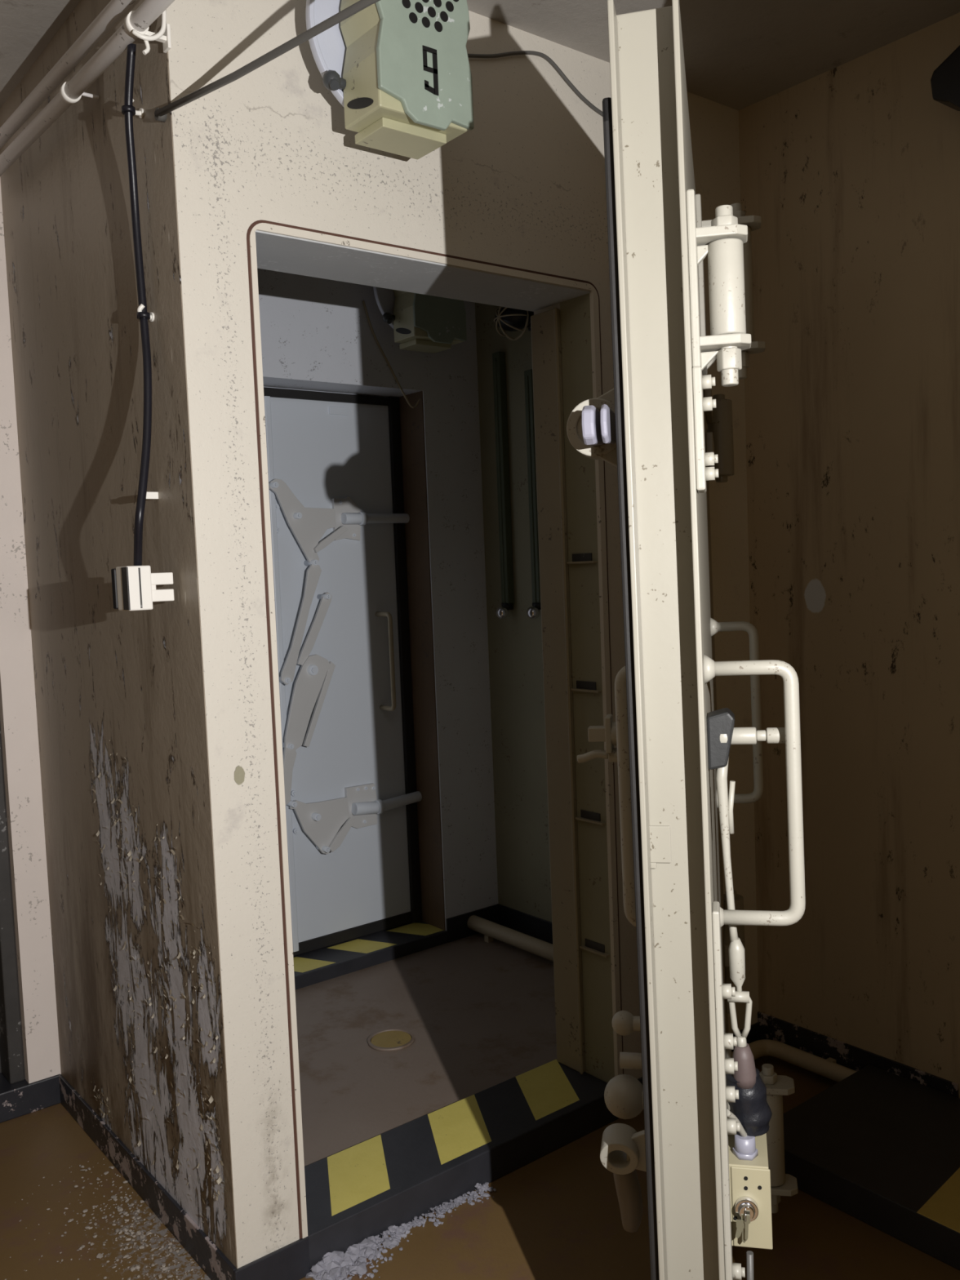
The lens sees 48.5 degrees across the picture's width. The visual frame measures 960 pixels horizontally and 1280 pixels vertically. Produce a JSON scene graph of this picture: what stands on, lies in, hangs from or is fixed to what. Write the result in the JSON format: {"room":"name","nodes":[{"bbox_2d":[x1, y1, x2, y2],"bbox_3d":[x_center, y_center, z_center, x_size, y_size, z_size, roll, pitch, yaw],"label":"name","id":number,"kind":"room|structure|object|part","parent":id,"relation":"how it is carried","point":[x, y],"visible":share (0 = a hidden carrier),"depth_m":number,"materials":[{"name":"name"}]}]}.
{"room":"underground bunker","nodes":[
{"label":"underground bunker","id":0,"kind":"room"},
{"bbox_2d":[0,180,61,1083],"bbox_3d":[-1.825,0.003,2.521,1.400,2.660,0.220,-5,5,-38],"label":"wall","id":1,"kind":"structure","parent":0,"point":[18,711],"depth_m":2.86,"materials":[{"name":"beige paint"}]},
{"bbox_2d":[0,728,24,1084],"bbox_3d":[-1.369,0.075,2.893,0.064,2.270,0.170,-5,5,-38],"label":"door frame","id":2,"kind":"structure","parent":1,"relation":"attached to","point":[11,1056],"depth_m":2.89,"materials":[{"name":"paint"}]},
{"bbox_2d":[0,0,237,1268],"bbox_3d":[-0.870,-0.038,2.564,0.155,2.660,1.298,-5,5,-38],"label":"wall","id":3,"kind":"structure","parent":0,"point":[134,679],"depth_m":2.35,"materials":[{"name":"beige paint"}]},
{"bbox_2d":[0,0,136,149],"bbox_3d":[-0.552,-1.149,1.814,0.029,0.111,2.396,-5,5,-38],"label":"conduit pipe","id":4,"kind":"object","parent":3,"relation":"attached to","point":[114,10],"visible":1,"depth_m":2.16,"materials":[{"name":"grey paint"}]},
{"bbox_2d":[0,0,174,176],"bbox_3d":[-0.550,-1.087,1.818,0.031,0.119,2.396,-5,5,-38],"label":"conduit pipe","id":5,"kind":"object","parent":3,"relation":"attached to","point":[148,11],"visible":1,"depth_m":2.08,"materials":[{"name":"grey paint"}]},
{"bbox_2d":[59,80,99,104],"bbox_3d":[-0.821,-1.119,2.188,0.077,0.039,0.018,-5,5,-38],"label":"clamp","id":6,"kind":"object","parent":5,"relation":"attached to","point":[62,93],"visible":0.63,"depth_m":2.17,"materials":[{"name":"white plastic"}]},
{"bbox_2d":[58,1074,236,1279],"bbox_3d":[-0.820,1.257,2.522,0.008,0.080,1.100,-5,5,-38],"label":"baseboard","id":7,"kind":"structure","parent":3,"relation":"attached to","point":[203,1251],"depth_m":2.43,"materials":[{"name":"black paint"}]},
{"bbox_2d":[87,729,226,1222],"bbox_3d":[-0.763,0.714,2.386,0.007,0.989,0.825,-5,5,-38],"label":"peeling paint","id":8,"kind":"object","parent":3,"relation":"attached to","point":[219,1180],"visible":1,"depth_m":2.28,"materials":[{"name":"grey paint"}]},
{"bbox_2d":[154,0,380,122],"bbox_3d":[-0.290,-0.949,1.686,0.835,0.042,0.025,1,5,42],"label":"metal rod","id":9,"kind":"object","parent":3,"relation":"attached to","point":[160,114],"visible":1,"depth_m":1.73,"materials":[{"name":"grey paint"}]},
{"bbox_2d":[257,268,497,930],"bbox_3d":[-0.631,-0.121,3.660,1.585,2.660,0.165,-5,5,-38],"label":"wall","id":10,"kind":"structure","parent":0,"point":[316,333],"depth_m":3.96,"materials":[{"name":"blue paint"}]},
{"bbox_2d":[263,386,422,955],"bbox_3d":[-0.621,0.091,3.776,1.005,2.058,0.174,-5,5,-38],"label":"door","id":11,"kind":"structure","parent":10,"relation":"in","point":[338,518],"depth_m":3.88,"materials":[{"name":"grey paint"}]},
{"bbox_3d":[-0.604,0.217,3.734,0.194,0.328,0.012,-5,5,-38],"label":"lever","id":12,"kind":"part","parent":11,"relation":"part of","materials":[{"name":"grey paint"}]},
{"bbox_3d":[-0.510,-0.825,3.836,0.073,0.029,0.006,-5,5,-38],"label":"name plate","id":13,"kind":"part","parent":11,"relation":"part of","materials":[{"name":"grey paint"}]},
{"bbox_3d":[-0.347,0.079,3.943,0.017,0.367,0.094,-5,5,-38],"label":"pull handle","id":14,"kind":"part","parent":11,"relation":"part of","materials":[{"name":"beige paint"}]},
{"bbox_2d":[293,920,447,990],"bbox_3d":[-0.559,1.159,3.823,0.905,0.080,0.271,-5,5,-38],"label":"door sill","id":15,"kind":"structure","parent":10,"relation":"attached to","point":[320,965],"depth_m":3.83,"materials":[{"name":"black paint"}]},
{"bbox_2d":[362,300,421,408],"bbox_3d":[-0.310,-1.005,3.771,0.229,0.357,0.007,-5,5,-38],"label":"cable","id":16,"kind":"object","parent":10,"relation":"attached to","point":[363,301],"visible":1,"depth_m":3.76,"materials":[{"name":"beige paint"}]},
{"bbox_2d":[373,286,466,353],"bbox_3d":[-0.203,-1.204,3.704,0.352,0.389,0.238,-5,5,-38],"label":"loudspeaker","id":17,"kind":"object","parent":10,"relation":"attached to","point":[420,322],"visible":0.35,"depth_m":3.62,"materials":[{"name":"green metal"}]},
{"bbox_3d":[-0.223,-1.224,3.726,0.352,0.352,0.022,-5,5,-38],"label":"plate","id":18,"kind":"part","parent":17,"relation":"part of","materials":[{"name":"white paint"}]},
{"bbox_2d":[399,391,445,930],"bbox_3d":[-0.219,0.091,3.996,0.004,2.000,0.155,-5,5,-38],"label":"door frame","id":19,"kind":"structure","parent":10,"relation":"attached to","point":[411,420],"depth_m":3.99,"materials":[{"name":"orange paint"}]},
{"bbox_2d":[166,0,758,1268],"bbox_3d":[0.056,-0.077,2.607,1.659,2.660,0.220,-5,5,-38],"label":"wall","id":20,"kind":"structure","parent":0,"point":[524,188],"depth_m":2.11,"materials":[{"name":"beige paint"}]},
{"bbox_2d":[133,99,144,118],"bbox_3d":[-0.658,-1.015,2.033,0.018,0.030,0.035,1,5,39],"label":"hook","id":21,"kind":"object","parent":20,"relation":"attached to","point":[140,113],"visible":0.43,"depth_m":2.04,"materials":[{"name":"white plastic"}]},
{"bbox_2d":[137,303,154,321],"bbox_3d":[-0.648,-0.634,2.064,0.018,0.030,0.035,1,5,39],"label":"hook","id":22,"kind":"object","parent":20,"relation":"attached to","point":[141,306],"visible":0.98,"depth_m":2.07,"materials":[{"name":"white plastic"}]},
{"bbox_2d":[111,43,173,610],"bbox_3d":[-0.654,-0.575,2.010,0.100,1.036,0.115,-5,5,-38],"label":"hanging cable","id":23,"kind":"object","parent":22,"relation":"hanging from","point":[134,587],"visible":1,"depth_m":2.02,"materials":[{"name":"black plastic"}]},
{"bbox_3d":[-0.653,-0.611,2.011,0.058,0.964,0.122,-4,4,-21],"label":"cable cord","id":24,"kind":"part","parent":23,"relation":"part of","materials":[{"name":"black rubber"}]},
{"bbox_2d":[124,8,171,54],"bbox_3d":[-0.591,-1.083,1.901,0.078,0.085,0.038,-5,5,-38],"label":"clamp","id":25,"kind":"object","parent":20,"relation":"attached to","point":[163,36],"visible":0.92,"depth_m":1.90,"materials":[{"name":"white plastic"}]},
{"bbox_2d":[146,491,158,499],"bbox_3d":[-0.658,-0.286,2.114,0.036,0.014,0.018,-5,5,-38],"label":"hook","id":26,"kind":"object","parent":20,"relation":"attached to","point":[149,495],"visible":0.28,"depth_m":2.11,"materials":[{"name":"white plastic"}]},
{"bbox_2d":[305,0,473,159],"bbox_3d":[-0.169,-1.167,2.097,0.352,0.389,0.239,-5,5,-38],"label":"loudspeaker","id":27,"kind":"object","parent":20,"relation":"attached to","point":[399,71],"visible":1,"depth_m":2.02,"materials":[{"name":"green metal"}]},
{"bbox_3d":[-0.188,-1.186,2.119,0.352,0.352,0.022,-5,5,-38],"label":"plate","id":28,"kind":"part","parent":27,"relation":"part of","materials":[{"name":"white paint"}]},
{"bbox_2d":[246,219,623,1239],"bbox_3d":[-0.106,0.169,2.486,0.948,2.038,0.226,-5,5,-38],"label":"door frame","id":29,"kind":"structure","parent":20,"relation":"attached to","point":[271,246],"depth_m":2.71,"materials":[{"name":"beige paint"}]},
{"bbox_3d":[0.207,0.154,2.804,0.022,2.000,0.104,-5,5,-38],"label":"jamb post","id":30,"kind":"part","parent":29,"relation":"part of","materials":[{"name":"beige metal"}]},
{"bbox_2d":[304,1058,618,1271],"bbox_3d":[-0.075,1.226,2.553,0.930,0.080,0.234,-5,5,-38],"label":"door sill","id":31,"kind":"structure","parent":20,"relation":"attached to","point":[394,1176],"depth_m":2.50,"materials":[{"name":"paint"}]},
{"bbox_2d":[234,1022,759,1279],"bbox_3d":[0.170,1.213,2.599,1.658,0.080,0.008,-5,5,-38],"label":"baseboard","id":32,"kind":"structure","parent":20,"relation":"attached to","point":[291,1261],"depth_m":2.15,"materials":[{"name":"black paint"}]},
{"bbox_2d":[467,50,602,115],"bbox_3d":[0.222,-1.314,2.542,0.650,0.115,0.008,-5,5,-38],"label":"cord","id":33,"kind":"object","parent":20,"relation":"attached to","point":[550,60],"visible":0.79,"depth_m":2.48,"materials":[{"name":"black rubber"}]},
{"bbox_2d":[566,0,805,1279],"bbox_3d":[0.423,0.158,2.102,0.356,2.111,1.414,-1,4,14],"label":"door","id":34,"kind":"structure","parent":20,"relation":"in","point":[710,1146],"depth_m":1.47,"materials":[{"name":"beige paint"}]},
{"bbox_3d":[0.232,0.236,1.604,0.044,0.433,0.052,-2,4,13],"label":"handle","id":35,"kind":"part","parent":34,"relation":"part of","materials":[{"name":"beige paint"}]},
{"bbox_3d":[0.263,0.638,1.771,0.087,0.040,0.040,-2,4,13],"label":"grease knob","id":36,"kind":"part","parent":34,"relation":"part of","materials":[{"name":"beige paint"}]},
{"bbox_3d":[0.238,0.885,1.714,0.045,0.127,0.039,-2,4,13],"label":"hand lever","id":37,"kind":"part","parent":34,"relation":"part of","materials":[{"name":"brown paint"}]},
{"bbox_3d":[0.249,0.290,1.492,0.035,0.060,0.006,-2,4,13],"label":"edge plate","id":38,"kind":"part","parent":34,"relation":"part of","materials":[{"name":"beige paint"}]},
{"bbox_3d":[0.359,0.302,1.543,0.027,0.284,0.015,-2,4,13],"label":"pull rod","id":39,"kind":"part","parent":34,"relation":"part of","materials":[{"name":"beige paint"}]},
{"bbox_3d":[0.514,0.145,2.128,0.092,0.386,0.040,-2,4,13],"label":"pull handle","id":40,"kind":"part","parent":34,"relation":"part of","materials":[{"name":"beige paint"}]},
{"bbox_2d":[735,1208,750,1243],"bbox_3d":[0.375,0.835,1.516,0.020,0.051,0.016,-4,4,-21],"label":"bunch","id":41,"kind":"object","parent":34,"relation":"hanging from","point":[742,1225],"visible":1,"depth_m":1.52,"materials":[{"name":"metal"}]},
{"bbox_2d":[727,1109,773,1249],"bbox_3d":[0.392,0.767,1.584,0.148,0.214,0.125,-5,5,-38],"label":"switch","id":42,"kind":"object","parent":34,"relation":"attached to","point":[749,1173],"depth_m":1.53,"materials":[{"name":"beige paint"}]},
{"bbox_3d":[0.388,0.217,1.504,0.127,0.401,0.044,-2,4,13],"label":"pull handle","id":43,"kind":"part","parent":34,"relation":"part of","materials":[{"name":"beige paint"}]},
{"bbox_2d":[0,933,959,1279],"bbox_3d":[-0.826,1.347,2.264,4.050,0.135,4.500,-5,5,-38],"label":"floor","id":44,"kind":"structure","parent":0,"point":[557,1215],"depth_m":2.55,"materials":[{"name":"paint"}]},
{"bbox_2d":[0,1072,60,1123],"bbox_3d":[-1.773,1.289,2.605,1.400,0.081,0.226,-5,5,-38],"label":"baseboard","id":45,"kind":"structure","parent":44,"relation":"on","point":[21,1098],"depth_m":2.90,"materials":[{"name":"black paint"}]},
{"bbox_2d":[4,1158,203,1279],"bbox_3d":[-0.780,1.323,2.076,0.493,0.007,1.150,-5,5,-38],"label":"flakes","id":46,"kind":"object","parent":44,"relation":"on","point":[142,1236],"visible":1,"depth_m":2.34,"materials":[{"name":"grey paint"}]},
{"bbox_2d":[367,1027,414,1051],"bbox_3d":[-0.265,1.192,3.179,0.140,0.009,0.140,-5,5,-38],"label":"cap","id":47,"kind":"object","parent":44,"relation":"on","point":[388,1039],"visible":1,"depth_m":3.17,"materials":[{"name":"metal"}]},
{"bbox_2d":[305,1182,496,1279],"bbox_3d":[-0.156,1.280,2.265,0.542,0.040,0.148,-5,5,-38],"label":"rubble","id":48,"kind":"object","parent":44,"relation":"on","point":[334,1265],"visible":1,"depth_m":2.25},
{"bbox_2d":[466,915,553,961],"bbox_3d":[0.321,1.099,3.712,0.157,0.078,1.113,-5,5,-38],"label":"pipe","id":49,"kind":"object","parent":44,"relation":"on","point":[491,930],"visible":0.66,"depth_m":3.86,"materials":[{"name":"beige metal"}]},
{"bbox_2d":[0,0,959,110],"bbox_3d":[-1.059,-1.402,2.236,4.050,0.120,4.100,-5,5,-38],"label":"ceiling","id":50,"kind":"structure","parent":0,"point":[739,55],"depth_m":2.47,"materials":[{"name":"paint"}]},
{"bbox_2d":[475,302,551,922],"bbox_3d":[0.404,-0.164,3.699,0.130,2.660,1.060,-5,5,-38],"label":"wall","id":51,"kind":"structure","parent":0,"point":[515,652],"depth_m":3.97,"materials":[{"name":"grey paint"}]},
{"bbox_2d":[446,903,552,943],"bbox_3d":[0.303,1.098,3.663,0.255,0.095,1.060,-5,5,-38],"label":"baseboard","id":52,"kind":"structure","parent":51,"relation":"attached to","point":[457,928],"depth_m":4.04,"materials":[{"name":"black paint"}]},
{"bbox_2d":[492,351,514,618],"bbox_3d":[0.074,-0.562,3.911,0.071,0.972,0.048,-5,5,-38],"label":"pipe","id":53,"kind":"object","parent":51,"relation":"attached to","point":[498,357],"visible":1,"depth_m":3.91,"materials":[{"name":"black metal"}]},
{"bbox_3d":[0.083,-0.101,3.935,0.048,0.048,0.048,-5,5,-38],"label":"chrome knob","id":54,"kind":"part","parent":53,"relation":"part of","materials":[{"name":"silver metal"}]},
{"bbox_2d":[493,306,533,340],"bbox_3d":[0.141,-1.096,3.653,0.204,0.139,0.139,-5,5,-38],"label":"lamp","id":55,"kind":"object","parent":51,"relation":"attached to","point":[509,319],"visible":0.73,"depth_m":3.59,"materials":[{"name":"black metal"}]},
{"bbox_3d":[0.114,-1.098,3.633,0.120,0.086,0.138,-5,5,-38],"label":"lamp globe","id":56,"kind":"part","parent":55,"relation":"part of","materials":[{"name":"black plastic"}]},
{"bbox_2d":[524,368,541,619],"bbox_3d":[0.183,-0.512,3.779,0.071,0.879,0.048,-5,5,-38],"label":"wall fitting","id":57,"kind":"object","parent":51,"relation":"attached to","point":[533,612],"visible":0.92,"depth_m":3.78,"materials":[{"name":"green paint"}]},
{"bbox_3d":[0.190,-0.097,3.799,0.048,0.048,0.048,-5,5,-38],"label":"chrome knob","id":58,"kind":"part","parent":57,"relation":"part of","materials":[{"name":"silver metal"}]},
{"bbox_2d":[738,12,959,1098],"bbox_3d":[1.377,-0.114,2.378,0.150,2.660,2.220,-5,5,-38],"label":"wall","id":59,"kind":"structure","parent":0,"point":[851,171],"depth_m":2.74,"materials":[{"name":"beige paint"}]},
{"bbox_2d":[731,1039,857,1082],"bbox_3d":[1.297,1.189,2.228,0.349,0.043,1.912,-5,5,-38],"label":"pipe","id":60,"kind":"object","parent":59,"relation":"attached to","point":[828,1068],"visible":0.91,"depth_m":2.93,"materials":[{"name":"beige metal"}]},
{"bbox_2d":[757,1011,958,1097],"bbox_3d":[0.999,1.146,2.876,0.008,0.110,0.600,-5,5,-38],"label":"baseboard","id":61,"kind":"structure","parent":59,"relation":"attached to","point":[771,1028],"depth_m":2.90,"materials":[{"name":"black paint"}]},
{"bbox_2d":[782,1064,959,1270],"bbox_3d":[1.313,1.203,2.067,0.507,0.080,1.540,-5,5,-38],"label":"platform","id":62,"kind":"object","parent":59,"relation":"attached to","point":[881,1148],"depth_m":2.40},
{"bbox_2d":[930,45,959,111],"bbox_3d":[1.093,-1.228,2.389,0.120,0.224,0.184,-5,5,-38],"label":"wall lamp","id":63,"kind":"object","parent":59,"relation":"attached to","point":[945,79],"visible":1,"depth_m":2.36,"materials":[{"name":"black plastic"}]}
]}

